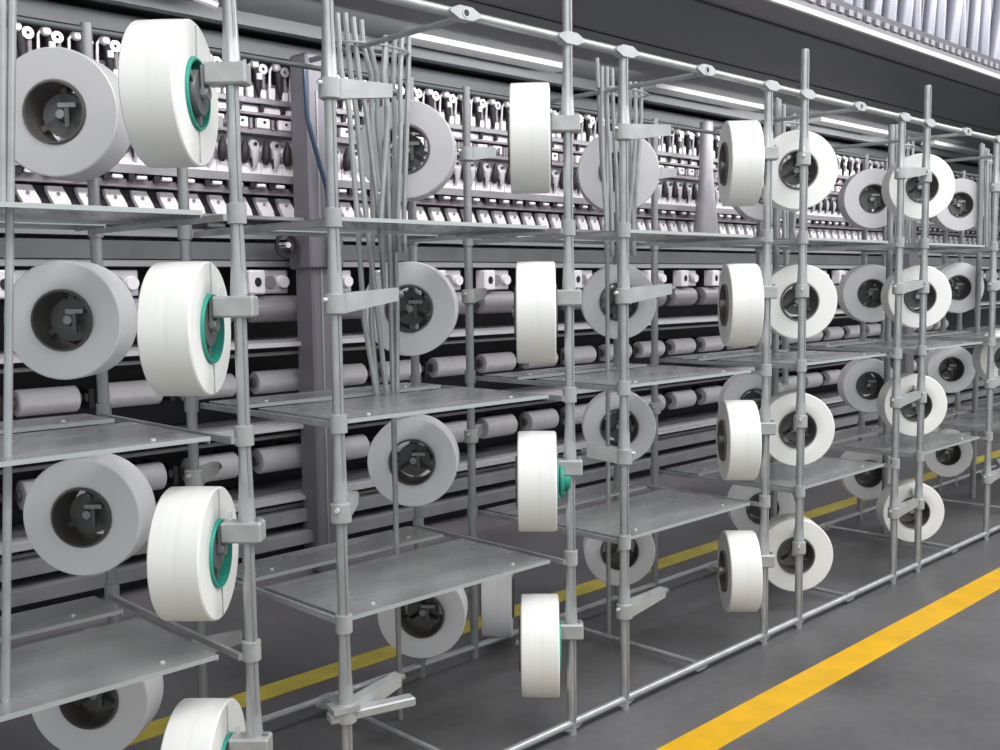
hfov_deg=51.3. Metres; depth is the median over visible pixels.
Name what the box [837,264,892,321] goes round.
package
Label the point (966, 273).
package
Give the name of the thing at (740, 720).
floor marking
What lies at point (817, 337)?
yarn bobbin
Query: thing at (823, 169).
package
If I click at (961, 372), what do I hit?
package
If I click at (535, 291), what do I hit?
package
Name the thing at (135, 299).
roller
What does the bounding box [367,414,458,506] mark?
package
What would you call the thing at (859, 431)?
metal shelf
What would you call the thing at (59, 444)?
metal shelf
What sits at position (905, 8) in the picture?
tube
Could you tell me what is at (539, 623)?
package
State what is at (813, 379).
yarn bobbin
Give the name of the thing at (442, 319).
package
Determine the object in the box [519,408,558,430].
yarn bobbin
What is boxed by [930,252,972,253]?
metal shelf
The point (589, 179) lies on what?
package
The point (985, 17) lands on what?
tube
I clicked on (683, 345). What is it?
yarn bobbin
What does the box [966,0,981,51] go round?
tube
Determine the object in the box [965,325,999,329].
metal shelf
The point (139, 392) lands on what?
yarn bobbin
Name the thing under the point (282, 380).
yarn bobbin
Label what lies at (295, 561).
metal shelf
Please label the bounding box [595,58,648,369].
bundle
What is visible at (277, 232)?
metal shelf
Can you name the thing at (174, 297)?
package
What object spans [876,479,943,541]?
package
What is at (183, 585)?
package
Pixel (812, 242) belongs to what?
metal shelf
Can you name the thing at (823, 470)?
metal shelf
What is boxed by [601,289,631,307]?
roller
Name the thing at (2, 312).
roller
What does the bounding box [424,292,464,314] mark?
roller
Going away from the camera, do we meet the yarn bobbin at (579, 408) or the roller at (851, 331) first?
the yarn bobbin at (579, 408)
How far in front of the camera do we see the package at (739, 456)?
4.15 m
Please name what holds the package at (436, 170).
on the rack
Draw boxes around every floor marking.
[128,450,999,745]
[656,567,999,749]
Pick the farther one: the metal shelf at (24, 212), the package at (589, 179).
the package at (589, 179)
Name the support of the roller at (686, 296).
attached to the machine
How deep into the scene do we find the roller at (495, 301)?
6.57 m
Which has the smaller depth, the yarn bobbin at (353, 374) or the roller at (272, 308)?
the roller at (272, 308)
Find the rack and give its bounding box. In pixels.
[0,0,999,749]
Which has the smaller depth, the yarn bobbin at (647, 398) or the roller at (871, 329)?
the yarn bobbin at (647, 398)
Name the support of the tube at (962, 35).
on the platform
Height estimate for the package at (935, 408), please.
0.332 m
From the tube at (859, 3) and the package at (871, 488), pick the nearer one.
the tube at (859, 3)
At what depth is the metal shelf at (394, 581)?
3.23 m
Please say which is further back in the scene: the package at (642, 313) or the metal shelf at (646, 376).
the package at (642, 313)
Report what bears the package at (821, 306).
on the rack
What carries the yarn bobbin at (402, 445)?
on the machine
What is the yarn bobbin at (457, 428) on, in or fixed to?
on the machine
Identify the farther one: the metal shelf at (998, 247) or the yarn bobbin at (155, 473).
the metal shelf at (998, 247)
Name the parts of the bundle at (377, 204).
guide rod, guide rod, guide rod, guide rod, guide rod, guide rod, guide rod, guide rod, guide rod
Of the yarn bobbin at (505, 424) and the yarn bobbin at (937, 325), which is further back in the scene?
the yarn bobbin at (937, 325)
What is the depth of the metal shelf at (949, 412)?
7.07 m
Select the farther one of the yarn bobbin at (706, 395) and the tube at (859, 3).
the yarn bobbin at (706, 395)
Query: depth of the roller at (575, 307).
7.13 m
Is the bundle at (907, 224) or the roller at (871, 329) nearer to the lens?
the bundle at (907, 224)
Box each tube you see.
[841,0,852,4]
[853,0,862,8]
[864,0,868,9]
[868,0,882,14]
[881,0,897,20]
[896,0,913,26]
[912,0,921,29]
[921,0,924,30]
[922,0,936,34]
[934,0,946,38]
[945,0,962,43]
[958,0,965,46]
[966,0,969,41]
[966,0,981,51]
[978,0,991,55]
[989,0,999,59]
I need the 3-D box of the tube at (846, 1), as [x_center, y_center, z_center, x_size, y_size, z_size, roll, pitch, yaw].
[1.899,-2.413,5.583,0.312,1.093,0.090,-6,7,-44]
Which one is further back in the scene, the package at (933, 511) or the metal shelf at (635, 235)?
the package at (933, 511)
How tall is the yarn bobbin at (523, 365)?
0.120 m
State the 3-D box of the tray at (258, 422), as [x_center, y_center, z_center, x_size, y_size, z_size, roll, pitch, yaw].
[2.470,-0.120,9.268,17.500,0.014,0.300,-6,7,-44]
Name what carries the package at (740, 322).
on the rack
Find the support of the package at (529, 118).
on the rack
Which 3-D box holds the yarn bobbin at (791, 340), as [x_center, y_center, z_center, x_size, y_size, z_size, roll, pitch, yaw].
[2.530,-0.334,9.185,0.306,0.120,0.120,-6,7,-44]
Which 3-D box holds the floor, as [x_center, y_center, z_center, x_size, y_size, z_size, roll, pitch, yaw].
[4.124,0.873,7.330,28.000,0.100,14.000,-6,7,-44]
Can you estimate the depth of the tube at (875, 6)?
5.77 m
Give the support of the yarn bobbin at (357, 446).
on the machine
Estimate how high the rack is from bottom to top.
2.465 m
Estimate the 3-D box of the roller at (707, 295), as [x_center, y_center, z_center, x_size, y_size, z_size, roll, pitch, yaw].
[1.669,-0.631,8.308,0.321,0.140,0.140,-6,7,-44]
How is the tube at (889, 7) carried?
on the platform
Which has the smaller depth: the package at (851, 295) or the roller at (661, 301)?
the package at (851, 295)
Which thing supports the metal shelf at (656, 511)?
attached to the rack
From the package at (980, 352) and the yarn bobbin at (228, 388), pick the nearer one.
the yarn bobbin at (228, 388)
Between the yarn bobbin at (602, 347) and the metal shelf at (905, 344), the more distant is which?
the yarn bobbin at (602, 347)
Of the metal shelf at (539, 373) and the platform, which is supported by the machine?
the platform
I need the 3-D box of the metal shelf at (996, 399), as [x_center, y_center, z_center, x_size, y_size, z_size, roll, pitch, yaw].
[3.720,0.185,7.780,0.806,0.020,0.195,-6,7,-44]
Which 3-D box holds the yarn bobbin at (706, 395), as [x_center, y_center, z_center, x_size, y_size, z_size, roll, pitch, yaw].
[1.683,0.160,8.381,0.301,0.136,0.136,-6,7,-44]
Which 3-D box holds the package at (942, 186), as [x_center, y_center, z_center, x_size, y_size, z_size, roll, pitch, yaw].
[2.205,-0.990,5.499,0.344,0.344,0.139,-1,5,2]
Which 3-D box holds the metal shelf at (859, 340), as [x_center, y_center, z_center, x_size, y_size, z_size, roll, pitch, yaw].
[2.001,-0.187,6.047,0.806,0.020,0.195,-6,7,-44]
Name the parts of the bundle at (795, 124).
guide rod, guide rod, guide rod, guide rod, guide rod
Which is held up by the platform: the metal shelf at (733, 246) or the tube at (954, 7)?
the tube at (954, 7)
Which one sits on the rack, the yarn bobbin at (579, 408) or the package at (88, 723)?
the package at (88, 723)
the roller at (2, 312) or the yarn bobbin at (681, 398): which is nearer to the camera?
the roller at (2, 312)
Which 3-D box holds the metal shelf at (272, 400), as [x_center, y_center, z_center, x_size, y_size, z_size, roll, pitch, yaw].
[-0.567,0.067,3.518,0.806,0.020,0.195,-6,7,-44]
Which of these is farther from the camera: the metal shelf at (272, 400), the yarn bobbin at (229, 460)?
the yarn bobbin at (229, 460)
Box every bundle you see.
[334,12,410,395]
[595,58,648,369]
[775,98,799,237]
[894,124,915,242]
[980,143,992,246]
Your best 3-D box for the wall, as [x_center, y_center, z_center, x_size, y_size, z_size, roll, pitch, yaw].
[0.393,-2.442,10.787,28.000,6.000,0.100,-6,7,-44]
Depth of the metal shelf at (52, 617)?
2.89 m
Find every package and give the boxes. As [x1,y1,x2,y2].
[6,47,129,180]
[13,260,136,379]
[23,453,155,575]
[32,627,163,749]
[118,19,217,167]
[137,261,230,395]
[147,486,237,620]
[160,698,245,749]
[361,99,456,200]
[366,261,458,355]
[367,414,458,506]
[378,588,467,657]
[480,574,513,637]
[507,82,551,193]
[514,261,557,362]
[515,431,558,531]
[519,594,560,697]
[577,131,658,213]
[581,265,656,338]
[582,391,655,462]
[583,534,654,585]
[716,400,761,479]
[717,120,764,206]
[717,530,762,611]
[718,264,763,345]
[718,370,785,410]
[727,485,794,534]
[733,160,798,221]
[756,513,832,590]
[757,264,796,316]
[759,390,834,465]
[760,130,837,210]
[771,264,836,338]
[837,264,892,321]
[837,358,892,412]
[838,168,893,229]
[838,451,890,499]
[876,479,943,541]
[877,373,946,435]
[881,153,954,220]
[881,265,951,327]
[923,427,972,476]
[925,346,974,392]
[931,178,983,231]
[936,262,983,312]
[972,330,999,378]
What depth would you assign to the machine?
5.84 m
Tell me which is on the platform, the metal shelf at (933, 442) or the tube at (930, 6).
the tube at (930, 6)
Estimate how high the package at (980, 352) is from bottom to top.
0.345 m
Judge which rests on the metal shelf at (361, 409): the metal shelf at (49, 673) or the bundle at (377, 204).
the bundle at (377, 204)
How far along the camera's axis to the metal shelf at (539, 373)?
4.27 m
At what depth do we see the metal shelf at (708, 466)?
5.05 m
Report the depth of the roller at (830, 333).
9.68 m
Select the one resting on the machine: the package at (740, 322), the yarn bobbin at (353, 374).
the yarn bobbin at (353, 374)
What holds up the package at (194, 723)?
on the rack
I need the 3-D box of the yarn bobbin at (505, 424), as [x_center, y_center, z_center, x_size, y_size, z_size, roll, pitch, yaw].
[-0.024,0.329,6.701,0.301,0.136,0.136,-6,7,-44]
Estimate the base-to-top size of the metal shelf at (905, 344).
0.020 m
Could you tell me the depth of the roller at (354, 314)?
5.79 m
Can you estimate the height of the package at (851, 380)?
0.327 m
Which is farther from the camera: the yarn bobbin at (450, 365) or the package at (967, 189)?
the package at (967, 189)
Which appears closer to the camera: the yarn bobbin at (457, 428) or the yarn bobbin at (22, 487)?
the yarn bobbin at (22, 487)
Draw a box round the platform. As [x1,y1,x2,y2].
[44,0,999,167]
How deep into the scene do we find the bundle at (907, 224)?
6.17 m
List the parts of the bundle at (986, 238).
guide rod, guide rod, guide rod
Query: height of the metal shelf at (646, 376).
0.020 m
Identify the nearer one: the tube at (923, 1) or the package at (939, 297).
the package at (939, 297)
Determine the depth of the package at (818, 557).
4.72 m
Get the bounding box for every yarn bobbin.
[13,385,81,416]
[14,478,84,509]
[108,380,162,407]
[135,462,166,490]
[179,373,235,400]
[180,452,237,481]
[249,368,298,393]
[251,443,301,473]
[343,363,366,385]
[345,434,369,459]
[378,359,421,381]
[397,441,408,451]
[428,355,465,376]
[443,420,466,442]
[476,352,515,372]
[476,414,517,438]
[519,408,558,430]
[521,352,557,368]
[560,346,596,364]
[560,403,588,424]
[598,344,631,360]
[633,340,664,357]
[640,393,665,410]
[664,389,696,408]
[666,338,695,354]
[694,385,721,404]
[695,336,723,351]
[727,346,748,348]
[779,335,797,344]
[779,375,796,389]
[805,372,822,387]
[806,331,822,341]
[820,369,840,384]
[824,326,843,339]
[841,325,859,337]
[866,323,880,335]
[931,319,948,329]
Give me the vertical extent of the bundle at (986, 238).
0.726 m
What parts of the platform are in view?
edge plate, perforated rail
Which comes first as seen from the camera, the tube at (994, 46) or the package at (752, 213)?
the package at (752, 213)
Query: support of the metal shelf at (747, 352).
attached to the rack
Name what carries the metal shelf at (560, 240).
attached to the rack
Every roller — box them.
[1,299,70,324]
[133,298,138,309]
[247,295,296,322]
[342,310,360,318]
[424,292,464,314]
[474,291,513,313]
[560,289,582,309]
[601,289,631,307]
[632,295,666,306]
[665,287,697,305]
[695,287,717,304]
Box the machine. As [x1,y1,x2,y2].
[0,0,999,646]
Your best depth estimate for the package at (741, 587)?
4.20 m
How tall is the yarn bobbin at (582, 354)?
0.120 m
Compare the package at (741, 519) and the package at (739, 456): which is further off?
the package at (741, 519)
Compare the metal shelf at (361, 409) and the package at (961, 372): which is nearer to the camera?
the metal shelf at (361, 409)
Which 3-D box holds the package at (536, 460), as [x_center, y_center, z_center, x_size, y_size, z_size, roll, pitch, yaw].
[0.122,0.349,3.433,0.139,0.331,0.331,-1,5,2]
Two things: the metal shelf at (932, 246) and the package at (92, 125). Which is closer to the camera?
the package at (92, 125)
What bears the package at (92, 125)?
on the rack
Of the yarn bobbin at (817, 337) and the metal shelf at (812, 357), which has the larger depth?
the yarn bobbin at (817, 337)
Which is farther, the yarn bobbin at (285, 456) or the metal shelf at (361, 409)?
the yarn bobbin at (285, 456)
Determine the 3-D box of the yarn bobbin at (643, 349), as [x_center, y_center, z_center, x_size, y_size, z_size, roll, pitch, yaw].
[1.109,-0.194,7.785,0.306,0.120,0.120,-6,7,-44]
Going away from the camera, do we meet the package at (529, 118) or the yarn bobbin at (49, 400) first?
the package at (529, 118)
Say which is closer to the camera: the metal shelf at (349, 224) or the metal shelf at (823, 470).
the metal shelf at (349, 224)
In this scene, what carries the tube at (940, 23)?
on the platform
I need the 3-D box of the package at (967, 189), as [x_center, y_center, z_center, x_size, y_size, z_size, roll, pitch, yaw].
[3.120,-1.158,7.114,0.354,0.354,0.139,-1,5,2]
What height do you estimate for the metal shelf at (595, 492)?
0.020 m
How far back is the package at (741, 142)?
4.05 m
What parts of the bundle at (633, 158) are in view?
guide rod, guide rod, guide rod, guide rod, guide rod, guide rod, guide rod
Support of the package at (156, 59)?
on the rack
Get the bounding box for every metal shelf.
[0,201,201,226]
[0,221,105,230]
[0,413,114,433]
[0,422,210,466]
[0,596,122,642]
[0,617,218,721]
[203,226,437,239]
[209,382,440,407]
[236,526,442,581]
[252,217,546,236]
[258,387,548,423]
[264,539,549,619]
[481,236,646,245]
[483,362,646,379]
[485,481,646,517]
[535,229,751,242]
[536,365,750,387]
[557,489,749,538]
[665,348,788,360]
[665,455,770,475]
[708,245,789,248]
[716,350,885,364]
[716,457,883,488]
[757,237,887,247]
[793,426,889,443]
[794,338,891,346]
[826,249,893,251]
[841,432,979,454]
[843,340,981,349]
[884,243,984,250]
[891,330,970,336]
[906,408,968,416]
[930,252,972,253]
[936,331,999,338]
[940,411,999,429]
[963,395,999,405]
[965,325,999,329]
[974,247,999,252]
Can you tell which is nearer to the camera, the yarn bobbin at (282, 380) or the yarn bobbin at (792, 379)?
the yarn bobbin at (282, 380)
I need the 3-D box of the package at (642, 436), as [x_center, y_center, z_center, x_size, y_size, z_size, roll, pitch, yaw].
[0.528,0.226,4.646,0.322,0.322,0.139,-1,5,2]
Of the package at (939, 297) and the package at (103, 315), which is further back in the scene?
the package at (939, 297)
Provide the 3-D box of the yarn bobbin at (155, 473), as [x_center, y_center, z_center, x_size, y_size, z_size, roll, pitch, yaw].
[-1.751,0.499,5.001,0.301,0.136,0.136,-6,7,-44]
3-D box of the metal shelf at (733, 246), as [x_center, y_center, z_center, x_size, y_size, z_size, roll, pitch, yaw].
[1.138,-0.640,5.157,0.806,0.020,0.195,-6,7,-44]
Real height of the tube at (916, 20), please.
1.102 m
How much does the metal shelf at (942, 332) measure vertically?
0.020 m
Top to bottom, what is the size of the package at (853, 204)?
0.354 m
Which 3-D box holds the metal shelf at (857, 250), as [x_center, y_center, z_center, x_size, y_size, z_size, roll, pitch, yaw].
[1.994,-0.725,6.000,0.806,0.020,0.195,-6,7,-44]
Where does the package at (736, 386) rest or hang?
on the rack
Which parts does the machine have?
light rail, light rail, light rail, plate rail, light rail, light rail, light rail, panel, panel, rail, guide rail, guide rail, plate rail, guide rail, light rail, guide rail, guide rail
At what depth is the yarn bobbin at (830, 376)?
9.69 m
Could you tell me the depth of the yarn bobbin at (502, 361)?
6.60 m
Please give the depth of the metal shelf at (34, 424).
2.84 m
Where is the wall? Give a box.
[16,41,853,168]
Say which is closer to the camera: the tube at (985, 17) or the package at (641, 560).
the package at (641, 560)
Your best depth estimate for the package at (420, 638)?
3.83 m
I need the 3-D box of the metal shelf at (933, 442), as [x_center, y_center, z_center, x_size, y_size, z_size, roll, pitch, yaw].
[2.295,0.375,5.805,0.806,0.020,0.430,-6,7,-44]
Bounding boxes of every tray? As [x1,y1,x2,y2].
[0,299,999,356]
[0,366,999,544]
[176,351,878,432]
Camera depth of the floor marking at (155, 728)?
4.25 m
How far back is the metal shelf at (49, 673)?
2.52 m
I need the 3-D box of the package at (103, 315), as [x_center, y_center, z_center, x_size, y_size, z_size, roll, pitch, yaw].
[-1.195,-0.154,2.909,0.328,0.328,0.139,-1,5,2]
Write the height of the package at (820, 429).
0.332 m
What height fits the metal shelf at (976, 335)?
0.020 m
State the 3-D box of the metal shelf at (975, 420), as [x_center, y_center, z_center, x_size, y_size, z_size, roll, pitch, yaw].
[3.151,0.290,6.648,0.806,0.020,0.430,-6,7,-44]
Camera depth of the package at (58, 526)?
2.92 m
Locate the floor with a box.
[0,408,999,749]
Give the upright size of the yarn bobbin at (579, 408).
0.136 m
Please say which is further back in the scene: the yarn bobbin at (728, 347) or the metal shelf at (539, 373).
the yarn bobbin at (728, 347)
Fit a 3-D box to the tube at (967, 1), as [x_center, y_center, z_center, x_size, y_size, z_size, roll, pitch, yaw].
[3.190,-2.567,7.134,0.288,1.096,0.090,-6,7,-44]
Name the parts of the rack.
rod, rod, spool arm, post, post, spool arm, spool arm, spool arm, spool arm, spool arm, spool arm, post, spool arm, post, spool arm, spool arm, spool arm, spool arm, spool arm, cross rod, cross rod, post, spool arm, spool arm, post, spool arm, post, spool arm, spool arm, spool arm, rail, spool arm, spool arm, post, spool arm, spool arm, post, spool arm, post, rail, post, cross rod, cross rod, spool arm, spool arm, spool arm, post, spool arm, spool arm, rail, rail, post, post, spool arm, spool arm, spool arm, spool arm, post, cross rod, cross rod, spool arm, post, spool arm, spool arm, spool arm, post, spool arm, post, post, post, cross rod, cross rod, post, spool arm, spool arm, spool arm, spool arm, spool arm, spool arm, post, spool arm, spool arm, post, spool arm, post, cross rod, cross rod, post, spool arm, post, spool arm, spool arm, spool arm, spool arm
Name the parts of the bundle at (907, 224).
guide rod, guide rod, guide rod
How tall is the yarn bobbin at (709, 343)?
0.120 m
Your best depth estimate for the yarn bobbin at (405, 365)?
6.07 m
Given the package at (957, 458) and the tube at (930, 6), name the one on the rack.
the package at (957, 458)
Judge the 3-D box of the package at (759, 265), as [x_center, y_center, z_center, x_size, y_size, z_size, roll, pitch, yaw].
[1.367,-0.407,5.431,0.342,0.342,0.139,-1,5,2]
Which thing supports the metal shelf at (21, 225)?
attached to the rack
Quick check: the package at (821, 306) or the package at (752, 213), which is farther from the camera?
the package at (752, 213)
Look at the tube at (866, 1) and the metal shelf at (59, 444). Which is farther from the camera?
the tube at (866, 1)

